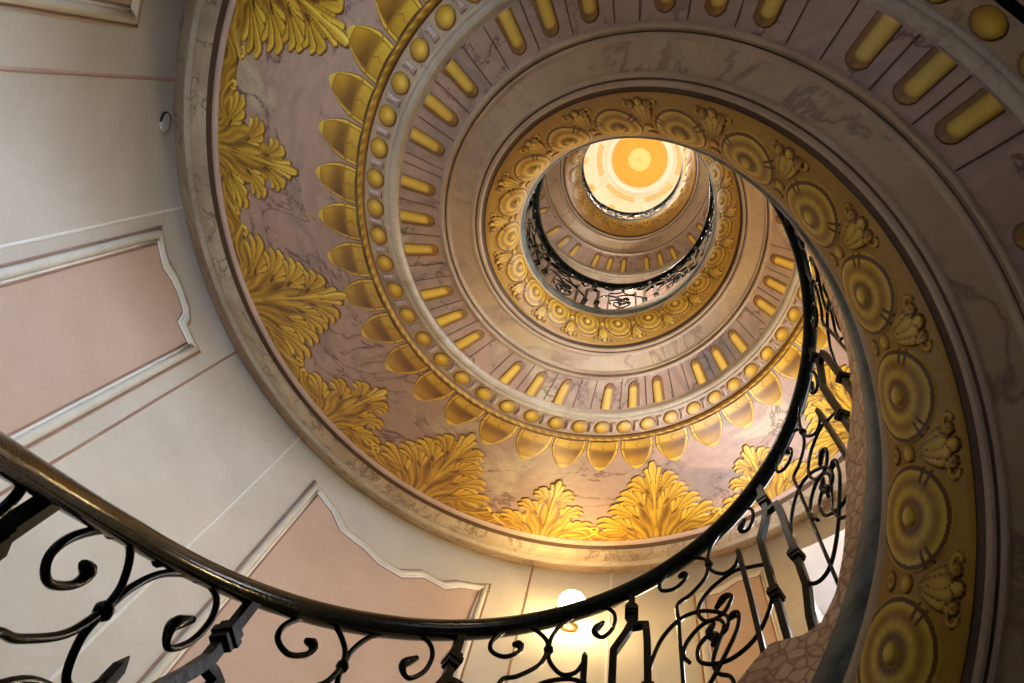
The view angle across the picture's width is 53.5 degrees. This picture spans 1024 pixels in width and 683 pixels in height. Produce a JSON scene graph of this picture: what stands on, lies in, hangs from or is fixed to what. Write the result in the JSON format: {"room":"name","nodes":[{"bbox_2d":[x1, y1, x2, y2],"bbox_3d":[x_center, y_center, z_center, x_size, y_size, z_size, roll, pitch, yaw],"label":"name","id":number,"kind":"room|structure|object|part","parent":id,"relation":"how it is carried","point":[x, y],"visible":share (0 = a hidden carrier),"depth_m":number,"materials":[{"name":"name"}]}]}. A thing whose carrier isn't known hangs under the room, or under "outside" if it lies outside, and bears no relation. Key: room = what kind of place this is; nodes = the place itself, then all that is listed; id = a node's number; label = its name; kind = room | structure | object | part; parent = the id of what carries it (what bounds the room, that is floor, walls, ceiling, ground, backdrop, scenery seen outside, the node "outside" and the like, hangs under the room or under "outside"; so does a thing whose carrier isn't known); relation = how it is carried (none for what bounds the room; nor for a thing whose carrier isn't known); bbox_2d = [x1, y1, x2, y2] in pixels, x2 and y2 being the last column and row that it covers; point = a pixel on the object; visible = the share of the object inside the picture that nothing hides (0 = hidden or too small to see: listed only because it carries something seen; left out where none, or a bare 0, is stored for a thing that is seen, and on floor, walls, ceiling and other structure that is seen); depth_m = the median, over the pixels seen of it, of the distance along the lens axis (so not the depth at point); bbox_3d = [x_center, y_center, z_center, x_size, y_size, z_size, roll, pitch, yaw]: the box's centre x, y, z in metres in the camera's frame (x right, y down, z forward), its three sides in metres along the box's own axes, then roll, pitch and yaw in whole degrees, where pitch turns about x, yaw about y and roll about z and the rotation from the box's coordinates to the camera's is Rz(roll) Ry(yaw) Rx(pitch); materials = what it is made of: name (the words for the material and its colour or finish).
{"room":"spiral staircase","nodes":[
{"label":"spiral staircase","id":0,"kind":"room"},
{"bbox_2d":[0,0,845,682],"bbox_3d":[0.658,-0.689,5.330,4.370,16.280,4.430,1,-77,7],"label":"wall","id":1,"kind":"structure","parent":0,"point":[120,370],"depth_m":4.31,"materials":[{"name":"white paint"}]},
{"bbox_3d":[-1.405,-1.391,2.559,0.078,2.898,1.070,36,-76,-2],"label":"frame moulding","id":2,"kind":"part","parent":1,"relation":"part of","materials":[{"name":"white paint"}]},
{"bbox_3d":[-1.729,0.037,3.602,0.017,2.580,0.556,-8,-78,9],"label":"panel","id":3,"kind":"part","parent":1,"relation":"part of","materials":[{"name":"pink paint"}]},
{"bbox_3d":[-1.724,0.038,3.594,0.033,2.651,0.609,-8,-78,9],"label":"frame moulding","id":4,"kind":"part","parent":1,"relation":"part of","materials":[{"name":"white paint"}]},
{"bbox_3d":[-1.409,-1.397,2.568,0.060,2.809,1.014,36,-76,-2],"label":"panel","id":5,"kind":"part","parent":1,"relation":"part of","materials":[{"name":"paint"}]},
{"bbox_2d":[159,111,171,132],"bbox_3d":[-1.574,-0.995,4.613,0.013,0.100,0.098,13,-76,4],"label":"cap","id":6,"kind":"object","parent":1,"relation":"attached to","point":[164,124],"visible":1,"depth_m":4.60,"materials":[{"name":"paint"}]},
{"bbox_3d":[-0.756,1.354,4.305,1.110,2.746,0.081,36,-76,-2],"label":"frame moulding","id":7,"kind":"part","parent":1,"relation":"part of","materials":[{"name":"white paint"}]},
{"bbox_3d":[-0.760,1.359,4.305,1.062,2.662,0.064,36,-76,-2],"label":"panel","id":8,"kind":"part","parent":1,"relation":"part of","materials":[{"name":"pink paint"}]},
{"bbox_2d":[558,590,584,631],"bbox_3d":[0.320,1.430,5.414,0.150,0.150,0.215,1,-77,7],"label":"wall lamp","id":9,"kind":"object","parent":1,"relation":"attached to","point":[569,596],"visible":0.37,"depth_m":5.38,"materials":[{"name":"white glass"}]},
{"bbox_3d":[0.319,1.398,5.407,0.150,0.150,0.150,1,-77,7],"label":"lamp globe","id":10,"kind":"part","parent":9,"relation":"part of","materials":[{"name":"white glass"}]},
{"bbox_2d":[519,134,889,682],"bbox_3d":[0.566,-0.520,4.590,1.079,13.207,1.101,-24,-81,12],"label":"stair stringer","id":11,"kind":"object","parent":1,"relation":"attached to","point":[831,651],"depth_m":1.81,"materials":[{"name":"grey stone"}]},
{"bbox_2d":[0,161,851,682],"bbox_3d":[0.712,-0.788,5.762,1.020,12.550,1.040,-24,-81,12],"label":"stair railing","id":12,"kind":"object","parent":11,"relation":"attached to","point":[51,490],"visible":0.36,"depth_m":1.84,"materials":[{"name":"black metal"}]},
{"bbox_3d":[1.111,1.654,4.631,0.434,2.691,0.024,-14,-79,10],"label":"frame moulding","id":13,"kind":"part","parent":1,"relation":"part of","materials":[{"name":"white paint"}]},
{"bbox_3d":[1.114,1.658,4.638,0.386,2.612,0.009,-14,-79,10],"label":"panel","id":14,"kind":"part","parent":1,"relation":"part of","materials":[{"name":"pink paint"}]},
{"bbox_2d":[801,529,844,621],"bbox_3d":[2.146,1.277,5.111,1.377,1.535,0.561,-39,-84,14],"label":"window","id":15,"kind":"structure","parent":1,"relation":"in","point":[815,563],"depth_m":5.93,"materials":[{"name":"white glass"}]},
{"bbox_2d":[173,0,1023,682],"bbox_3d":[0.599,-0.581,4.856,4.378,14.054,4.469,-24,-81,12],"label":"ceiling","id":16,"kind":"structure","parent":0,"point":[355,177],"depth_m":3.66,"materials":[{"name":"gold stone"}]},
{"bbox_3d":[0.387,-0.324,4.204,1.776,2.956,2.143,-38,-84,13],"label":"rope moulding","id":17,"kind":"part","parent":16,"relation":"part of","materials":[{"name":"gold metal"}]},
{"bbox_2d":[584,138,681,218],"bbox_3d":[1.722,-2.642,13.867,4.370,1.364,4.430,1,-77,7],"label":"ceiling","id":18,"kind":"structure","parent":0,"point":[625,174],"depth_m":14.58,"materials":[{"name":"yellow paint"}]},
{"bbox_2d":[532,0,1023,289],"bbox_3d":[0.624,-0.626,5.053,4.370,13.994,4.430,1,-77,7],"label":"railing","id":19,"kind":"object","parent":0,"point":[1013,7],"depth_m":2.48,"materials":[{"name":"black metal"}]}
]}

